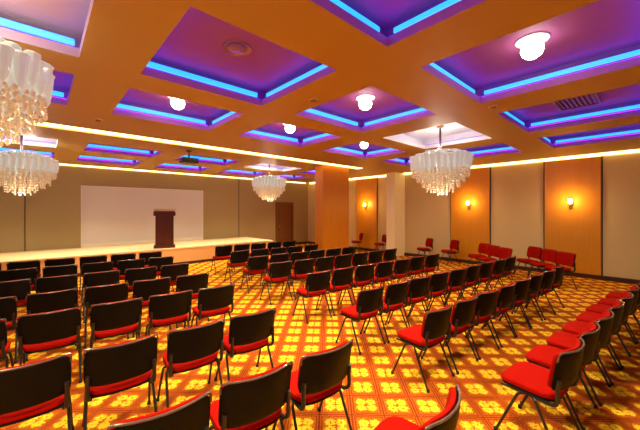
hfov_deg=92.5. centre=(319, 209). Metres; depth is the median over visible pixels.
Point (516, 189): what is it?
wall
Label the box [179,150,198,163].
projector
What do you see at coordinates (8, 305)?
chair
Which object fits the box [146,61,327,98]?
light
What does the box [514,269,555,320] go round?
chair
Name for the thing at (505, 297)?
chair
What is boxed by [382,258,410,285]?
chair
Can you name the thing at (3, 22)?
light
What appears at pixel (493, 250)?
chair
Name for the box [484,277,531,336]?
chair
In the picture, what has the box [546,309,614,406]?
chair
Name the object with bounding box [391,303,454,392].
chair
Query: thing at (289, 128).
recessed light
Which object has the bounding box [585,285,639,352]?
chair
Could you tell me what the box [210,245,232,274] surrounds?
chair
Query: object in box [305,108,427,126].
light
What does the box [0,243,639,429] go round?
floor
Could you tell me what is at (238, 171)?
light
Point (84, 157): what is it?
light
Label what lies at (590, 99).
ceiling vent
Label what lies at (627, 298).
chair
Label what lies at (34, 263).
chair
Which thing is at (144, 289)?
chair
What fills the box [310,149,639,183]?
strip light
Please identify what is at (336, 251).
chair
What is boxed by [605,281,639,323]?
chair
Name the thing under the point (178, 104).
recessed light
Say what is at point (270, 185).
crystal chandelier
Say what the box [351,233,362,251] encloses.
chair
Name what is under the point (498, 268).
chair
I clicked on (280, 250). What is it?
chair
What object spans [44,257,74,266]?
chair
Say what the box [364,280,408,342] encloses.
chair
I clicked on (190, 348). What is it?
chair
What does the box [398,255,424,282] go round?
chair
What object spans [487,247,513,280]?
chair
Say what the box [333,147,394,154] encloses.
light
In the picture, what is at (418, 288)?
chair
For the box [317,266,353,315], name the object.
chair
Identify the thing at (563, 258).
chair
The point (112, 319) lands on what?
chair
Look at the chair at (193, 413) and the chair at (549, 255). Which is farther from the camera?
the chair at (549, 255)
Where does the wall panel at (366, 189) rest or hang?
attached to the wall at (516, 189)
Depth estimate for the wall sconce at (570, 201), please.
8.72 m
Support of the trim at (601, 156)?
attached to the wall at (516, 189)
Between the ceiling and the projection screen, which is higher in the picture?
the ceiling
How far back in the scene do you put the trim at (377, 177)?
13.88 m
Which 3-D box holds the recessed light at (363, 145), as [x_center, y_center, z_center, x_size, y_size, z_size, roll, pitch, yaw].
[1.152,-1.700,7.995,0.320,0.200,0.320,0,0,-42]
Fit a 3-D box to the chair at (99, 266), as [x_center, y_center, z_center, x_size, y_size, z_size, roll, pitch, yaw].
[-4.643,1.480,6.392,0.536,0.840,0.547,0,0,-39]
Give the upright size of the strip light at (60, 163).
0.090 m
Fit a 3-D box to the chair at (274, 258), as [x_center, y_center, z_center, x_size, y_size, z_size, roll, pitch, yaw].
[-1.091,1.480,7.626,0.536,0.840,0.547,0,0,-38]
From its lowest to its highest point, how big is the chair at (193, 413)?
0.840 m
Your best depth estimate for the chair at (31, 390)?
2.16 m
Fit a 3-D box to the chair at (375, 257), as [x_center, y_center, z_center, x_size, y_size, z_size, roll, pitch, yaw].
[1.366,1.480,8.209,0.536,0.840,0.547,0,0,-37]
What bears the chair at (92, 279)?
on the floor
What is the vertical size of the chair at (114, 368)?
0.840 m
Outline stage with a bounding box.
[0,237,272,277]
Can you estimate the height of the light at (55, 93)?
0.108 m
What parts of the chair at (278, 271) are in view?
seat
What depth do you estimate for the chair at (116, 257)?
7.36 m
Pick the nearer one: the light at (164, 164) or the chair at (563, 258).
the chair at (563, 258)
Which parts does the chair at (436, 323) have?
leg, leg, seat, seat frame, post, backrest, leg, post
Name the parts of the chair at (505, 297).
leg, post, seat, backrest, leg, post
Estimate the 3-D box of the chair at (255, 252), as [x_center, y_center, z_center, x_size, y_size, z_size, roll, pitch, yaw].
[-1.755,1.480,8.542,0.536,0.840,0.547,0,0,-37]
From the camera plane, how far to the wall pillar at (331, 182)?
10.55 m
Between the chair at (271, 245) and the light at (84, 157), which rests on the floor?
the chair at (271, 245)
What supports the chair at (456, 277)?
on the floor
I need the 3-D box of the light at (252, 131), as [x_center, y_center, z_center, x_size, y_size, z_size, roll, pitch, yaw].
[-0.622,-1.676,6.374,1.846,0.108,1.571,0,0,-42]
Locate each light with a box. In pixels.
[0,17,75,47]
[0,148,52,155]
[9,118,361,168]
[52,91,64,98]
[59,163,303,182]
[79,155,136,162]
[87,144,156,154]
[115,104,235,125]
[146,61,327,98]
[160,163,205,168]
[168,97,184,109]
[180,155,230,162]
[227,170,259,173]
[248,130,330,142]
[282,123,294,132]
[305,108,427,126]
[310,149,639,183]
[330,0,460,32]
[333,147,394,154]
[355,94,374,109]
[360,142,367,148]
[390,159,409,162]
[429,49,639,96]
[471,147,513,154]
[504,104,639,127]
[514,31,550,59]
[543,129,639,143]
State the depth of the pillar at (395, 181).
12.53 m
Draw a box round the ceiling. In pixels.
[0,0,639,182]
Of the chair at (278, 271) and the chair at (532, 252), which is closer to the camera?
the chair at (278, 271)
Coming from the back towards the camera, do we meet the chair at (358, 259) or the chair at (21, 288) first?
the chair at (358, 259)
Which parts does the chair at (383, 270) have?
seat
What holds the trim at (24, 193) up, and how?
attached to the wall at (231, 207)
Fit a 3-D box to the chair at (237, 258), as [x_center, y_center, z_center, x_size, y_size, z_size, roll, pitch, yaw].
[-2.208,1.480,8.198,0.536,0.840,0.547,0,0,-37]
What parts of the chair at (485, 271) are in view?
seat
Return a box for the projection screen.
[81,185,202,247]
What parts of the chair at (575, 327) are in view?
seat, leg, leg, backrest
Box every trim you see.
[24,193,24,250]
[377,177,377,248]
[450,191,450,257]
[490,167,490,256]
[543,161,544,268]
[601,156,602,274]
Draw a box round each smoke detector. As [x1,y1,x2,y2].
[222,40,251,55]
[309,98,317,102]
[488,105,496,109]
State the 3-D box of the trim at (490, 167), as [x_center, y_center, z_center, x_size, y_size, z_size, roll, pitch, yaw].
[5.789,0.125,10.408,0.012,3.310,0.030,0,0,-42]
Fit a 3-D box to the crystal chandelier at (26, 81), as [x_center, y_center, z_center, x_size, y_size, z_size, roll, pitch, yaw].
[-2.708,-1.094,2.268,1.133,1.412,1.134,0,0,-37]
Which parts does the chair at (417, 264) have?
seat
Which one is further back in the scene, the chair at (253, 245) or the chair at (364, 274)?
the chair at (253, 245)
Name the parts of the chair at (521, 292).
leg, post, seat, leg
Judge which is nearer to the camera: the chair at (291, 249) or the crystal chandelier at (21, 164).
the crystal chandelier at (21, 164)
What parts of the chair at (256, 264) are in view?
seat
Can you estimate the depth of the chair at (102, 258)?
7.01 m
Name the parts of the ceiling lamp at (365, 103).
lamp glass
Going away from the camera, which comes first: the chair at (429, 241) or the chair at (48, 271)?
the chair at (48, 271)
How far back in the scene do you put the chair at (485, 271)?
6.23 m
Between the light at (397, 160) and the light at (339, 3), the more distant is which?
the light at (397, 160)
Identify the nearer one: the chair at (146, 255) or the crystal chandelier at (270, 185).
the chair at (146, 255)
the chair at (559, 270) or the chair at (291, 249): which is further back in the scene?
the chair at (291, 249)
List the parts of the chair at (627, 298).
seat, leg, leg, backrest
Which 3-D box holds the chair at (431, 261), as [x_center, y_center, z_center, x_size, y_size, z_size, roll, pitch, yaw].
[2.618,1.480,7.552,0.536,0.840,0.547,0,0,-36]
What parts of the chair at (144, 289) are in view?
seat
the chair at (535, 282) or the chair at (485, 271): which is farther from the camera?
the chair at (485, 271)
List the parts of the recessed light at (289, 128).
lamp glass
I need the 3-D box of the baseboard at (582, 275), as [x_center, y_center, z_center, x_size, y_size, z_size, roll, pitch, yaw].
[5.002,1.840,11.234,0.060,0.120,16.840,0,0,-42]
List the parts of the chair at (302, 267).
seat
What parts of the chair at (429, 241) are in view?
seat, backrest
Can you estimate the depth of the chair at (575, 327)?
3.55 m
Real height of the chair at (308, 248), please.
0.840 m
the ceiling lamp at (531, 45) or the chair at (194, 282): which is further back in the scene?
the chair at (194, 282)
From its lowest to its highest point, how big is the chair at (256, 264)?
0.840 m
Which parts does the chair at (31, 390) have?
seat, backrest, post, leg, leg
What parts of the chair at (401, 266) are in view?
seat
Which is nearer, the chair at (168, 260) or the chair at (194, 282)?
the chair at (194, 282)
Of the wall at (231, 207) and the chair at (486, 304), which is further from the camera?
the wall at (231, 207)
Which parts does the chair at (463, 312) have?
leg, post, seat, backrest, leg, post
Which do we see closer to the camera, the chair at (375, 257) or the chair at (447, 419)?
the chair at (447, 419)
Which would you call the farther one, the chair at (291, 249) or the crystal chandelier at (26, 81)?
the chair at (291, 249)
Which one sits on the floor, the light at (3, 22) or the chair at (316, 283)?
the chair at (316, 283)
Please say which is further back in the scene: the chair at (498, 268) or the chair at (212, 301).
the chair at (498, 268)
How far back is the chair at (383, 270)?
6.30 m
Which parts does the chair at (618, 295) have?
seat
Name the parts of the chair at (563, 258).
seat, backrest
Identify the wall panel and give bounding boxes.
[356,178,376,248]
[451,167,489,261]
[545,157,600,274]
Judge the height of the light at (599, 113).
0.108 m
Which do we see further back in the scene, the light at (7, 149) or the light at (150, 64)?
the light at (7, 149)
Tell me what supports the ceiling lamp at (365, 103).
in the ceiling
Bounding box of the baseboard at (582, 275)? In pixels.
[308,241,639,283]
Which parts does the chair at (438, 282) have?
seat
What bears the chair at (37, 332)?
on the floor
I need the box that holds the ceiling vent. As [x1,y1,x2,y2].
[551,93,601,110]
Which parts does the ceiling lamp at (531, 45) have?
lamp glass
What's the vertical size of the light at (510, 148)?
0.108 m
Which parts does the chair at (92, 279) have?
leg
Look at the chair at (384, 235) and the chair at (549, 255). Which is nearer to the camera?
the chair at (549, 255)
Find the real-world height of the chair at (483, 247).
0.840 m
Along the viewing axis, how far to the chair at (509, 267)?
6.91 m
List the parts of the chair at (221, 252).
seat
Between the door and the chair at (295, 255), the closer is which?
the chair at (295, 255)
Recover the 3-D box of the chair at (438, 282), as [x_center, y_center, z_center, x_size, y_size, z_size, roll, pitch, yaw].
[1.951,1.480,5.409,0.536,0.840,0.547,0,0,-36]
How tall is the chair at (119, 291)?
0.840 m
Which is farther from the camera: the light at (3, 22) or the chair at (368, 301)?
the chair at (368, 301)
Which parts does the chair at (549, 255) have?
seat, backrest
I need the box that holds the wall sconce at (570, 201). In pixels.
[567,199,572,208]
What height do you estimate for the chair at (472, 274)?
0.840 m
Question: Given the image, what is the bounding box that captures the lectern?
[153,209,175,248]
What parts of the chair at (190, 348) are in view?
leg, leg, post, seat, backrest, leg, leg, post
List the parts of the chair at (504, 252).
backrest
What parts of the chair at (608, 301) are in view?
seat, leg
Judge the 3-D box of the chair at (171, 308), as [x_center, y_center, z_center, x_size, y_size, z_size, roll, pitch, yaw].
[-2.031,1.480,4.107,0.536,0.840,0.547,0,0,-37]
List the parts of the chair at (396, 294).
leg, post, seat, backrest, leg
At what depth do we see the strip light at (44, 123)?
6.92 m
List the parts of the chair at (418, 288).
leg, post, seat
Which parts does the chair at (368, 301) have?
leg, leg, post, seat, backrest, leg, post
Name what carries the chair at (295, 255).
on the floor
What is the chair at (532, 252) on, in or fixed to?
on the floor
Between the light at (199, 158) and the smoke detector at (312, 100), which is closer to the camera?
the smoke detector at (312, 100)
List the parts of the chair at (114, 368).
leg, post, backrest, seat, leg, post, leg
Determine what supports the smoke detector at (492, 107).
attached to the ceiling
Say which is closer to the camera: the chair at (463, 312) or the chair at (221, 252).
the chair at (463, 312)
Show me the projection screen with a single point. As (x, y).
(110, 216)
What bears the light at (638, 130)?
attached to the ceiling
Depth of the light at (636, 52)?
3.76 m
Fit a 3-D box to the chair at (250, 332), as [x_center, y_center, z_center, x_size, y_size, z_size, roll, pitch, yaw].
[-0.807,1.480,3.364,0.536,0.840,0.547,0,0,-37]
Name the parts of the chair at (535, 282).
leg, leg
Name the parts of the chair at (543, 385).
leg, leg, seat frame, seat, leg, post, backrest, leg, post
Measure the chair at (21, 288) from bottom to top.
0.840 m
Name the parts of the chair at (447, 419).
seat, backrest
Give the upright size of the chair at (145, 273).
0.840 m
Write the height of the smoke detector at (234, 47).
0.030 m
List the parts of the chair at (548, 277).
leg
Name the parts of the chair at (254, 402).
post, seat, backrest, leg, post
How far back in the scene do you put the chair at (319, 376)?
2.34 m
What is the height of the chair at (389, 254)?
0.840 m
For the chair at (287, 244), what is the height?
0.840 m
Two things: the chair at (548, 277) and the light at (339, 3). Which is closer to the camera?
the light at (339, 3)
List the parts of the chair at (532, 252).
seat, backrest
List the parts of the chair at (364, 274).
seat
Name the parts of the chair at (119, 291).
leg, post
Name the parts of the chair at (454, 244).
seat, backrest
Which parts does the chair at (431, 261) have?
seat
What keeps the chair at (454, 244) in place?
on the floor
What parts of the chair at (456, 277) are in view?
seat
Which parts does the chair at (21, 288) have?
seat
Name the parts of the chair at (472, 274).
seat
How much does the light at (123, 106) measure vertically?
0.108 m
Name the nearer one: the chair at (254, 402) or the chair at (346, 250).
the chair at (254, 402)
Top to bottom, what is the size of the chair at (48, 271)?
0.840 m
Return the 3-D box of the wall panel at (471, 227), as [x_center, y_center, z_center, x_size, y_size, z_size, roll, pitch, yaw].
[5.316,0.163,10.898,0.050,3.235,1.320,0,0,-42]
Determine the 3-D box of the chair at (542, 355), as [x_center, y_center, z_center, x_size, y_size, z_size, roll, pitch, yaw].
[2.323,1.480,2.946,0.536,0.840,0.547,0,0,-39]
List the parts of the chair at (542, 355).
seat, leg, post, backrest, leg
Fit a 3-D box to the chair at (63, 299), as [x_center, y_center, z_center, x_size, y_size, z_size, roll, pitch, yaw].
[-3.624,1.480,4.174,0.536,0.840,0.547,0,0,-39]
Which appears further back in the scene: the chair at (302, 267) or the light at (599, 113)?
the chair at (302, 267)
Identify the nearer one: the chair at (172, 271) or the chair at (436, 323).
the chair at (436, 323)
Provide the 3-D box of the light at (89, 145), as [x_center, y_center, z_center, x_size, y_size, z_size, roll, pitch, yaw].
[-5.111,-1.676,7.993,1.762,0.108,1.387,0,0,-42]
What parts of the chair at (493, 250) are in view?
seat, backrest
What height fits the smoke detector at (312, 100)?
0.045 m
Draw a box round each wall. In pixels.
[0,165,307,252]
[308,152,639,279]
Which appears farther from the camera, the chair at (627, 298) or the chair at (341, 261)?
the chair at (341, 261)
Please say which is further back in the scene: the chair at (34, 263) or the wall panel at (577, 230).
the wall panel at (577, 230)
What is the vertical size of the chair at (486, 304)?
0.840 m
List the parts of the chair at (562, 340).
seat, leg, post, leg, backrest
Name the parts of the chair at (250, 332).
leg, leg, post, seat, backrest, leg, leg, post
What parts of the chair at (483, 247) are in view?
seat, backrest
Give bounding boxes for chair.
[0,267,36,291]
[0,279,30,306]
[0,296,19,363]
[0,318,13,367]
[0,353,73,429]
[6,260,40,279]
[16,307,82,382]
[26,288,77,360]
[36,274,77,292]
[42,264,77,276]
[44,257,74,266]
[79,255,106,293]
[81,261,112,305]
[82,270,119,322]
[82,334,158,429]
[84,282,128,348]
[89,297,142,348]
[107,391,211,429]
[110,253,135,269]
[117,258,144,279]
[125,266,156,291]
[132,277,170,337]
[139,251,161,277]
[145,290,192,335]
[148,256,173,291]
[156,319,224,408]
[160,263,188,285]
[174,272,209,328]
[191,283,234,326]
[209,361,292,429]
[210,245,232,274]
[214,307,275,380]
[224,250,249,283]
[234,244,249,271]
[240,255,268,293]
[244,248,268,280]
[246,243,265,264]
[260,261,292,304]
[261,253,289,289]
[263,247,286,274]
[267,241,280,254]
[272,339,352,429]
[282,251,307,285]
[283,240,295,252]
[283,258,313,299]
[287,245,302,260]
[292,270,331,323]
[300,249,324,279]
[304,244,317,258]
[311,256,333,279]
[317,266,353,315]
[326,248,340,274]
[330,254,351,271]
[335,285,385,354]
[340,263,374,304]
[342,246,355,260]
[347,252,368,270]
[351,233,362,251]
[364,260,393,289]
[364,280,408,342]
[365,250,382,282]
[373,384,460,429]
[374,234,385,253]
[374,248,396,272]
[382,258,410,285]
[387,275,430,326]
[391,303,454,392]
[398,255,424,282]
[409,271,448,316]
[414,253,439,277]
[417,238,432,255]
[421,295,478,374]
[428,267,466,310]
[439,240,459,265]
[445,264,479,304]
[445,288,499,359]
[459,261,492,299]
[467,243,489,266]
[468,282,516,347]
[473,258,505,294]
[477,245,499,262]
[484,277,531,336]
[485,256,515,290]
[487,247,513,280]
[493,337,584,429]
[499,272,542,327]
[514,246,542,277]
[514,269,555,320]
[520,321,600,429]
[525,265,564,312]
[528,249,557,276]
[544,251,577,288]
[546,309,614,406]
[562,300,624,385]
[576,292,633,368]
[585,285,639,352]
[597,282,639,343]
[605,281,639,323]
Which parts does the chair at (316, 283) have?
leg, seat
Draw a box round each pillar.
[315,164,348,256]
[386,172,404,256]
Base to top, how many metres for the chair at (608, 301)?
0.840 m
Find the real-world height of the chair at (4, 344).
0.840 m
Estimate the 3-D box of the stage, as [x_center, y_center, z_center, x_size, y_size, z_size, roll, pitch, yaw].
[-7.373,1.600,9.850,12.400,0.600,2.290,0,0,-42]
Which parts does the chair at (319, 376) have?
leg, post, seat, backrest, leg, post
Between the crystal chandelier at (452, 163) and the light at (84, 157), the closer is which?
the crystal chandelier at (452, 163)
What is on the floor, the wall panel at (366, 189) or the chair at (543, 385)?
the chair at (543, 385)
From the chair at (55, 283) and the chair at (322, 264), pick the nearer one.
the chair at (55, 283)
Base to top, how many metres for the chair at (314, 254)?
0.840 m
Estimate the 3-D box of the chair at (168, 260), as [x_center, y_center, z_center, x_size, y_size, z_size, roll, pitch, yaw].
[-3.727,1.480,7.120,0.536,0.840,0.547,0,0,-39]
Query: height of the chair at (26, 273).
0.840 m
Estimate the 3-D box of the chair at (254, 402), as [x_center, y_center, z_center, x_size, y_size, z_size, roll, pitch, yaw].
[-0.515,1.480,2.185,0.536,0.840,0.547,0,0,-36]
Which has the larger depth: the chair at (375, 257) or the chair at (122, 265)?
the chair at (375, 257)
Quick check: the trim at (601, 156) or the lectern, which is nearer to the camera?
the trim at (601, 156)
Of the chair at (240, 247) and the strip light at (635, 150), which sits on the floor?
the chair at (240, 247)
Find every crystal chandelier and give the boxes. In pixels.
[0,36,54,146]
[0,135,59,195]
[252,164,285,200]
[409,125,472,194]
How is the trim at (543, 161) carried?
attached to the wall at (516, 189)
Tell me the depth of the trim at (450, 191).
11.42 m
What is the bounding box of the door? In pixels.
[275,202,293,244]
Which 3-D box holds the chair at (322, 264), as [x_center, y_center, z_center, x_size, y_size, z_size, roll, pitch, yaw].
[0.006,1.480,7.164,0.536,0.840,0.547,0,0,-37]
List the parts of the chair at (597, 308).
seat, backrest, leg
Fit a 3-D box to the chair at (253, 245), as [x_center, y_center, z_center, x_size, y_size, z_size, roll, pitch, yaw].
[-2.081,1.480,10.038,0.536,0.840,0.547,0,0,-36]
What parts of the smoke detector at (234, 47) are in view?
lamp glass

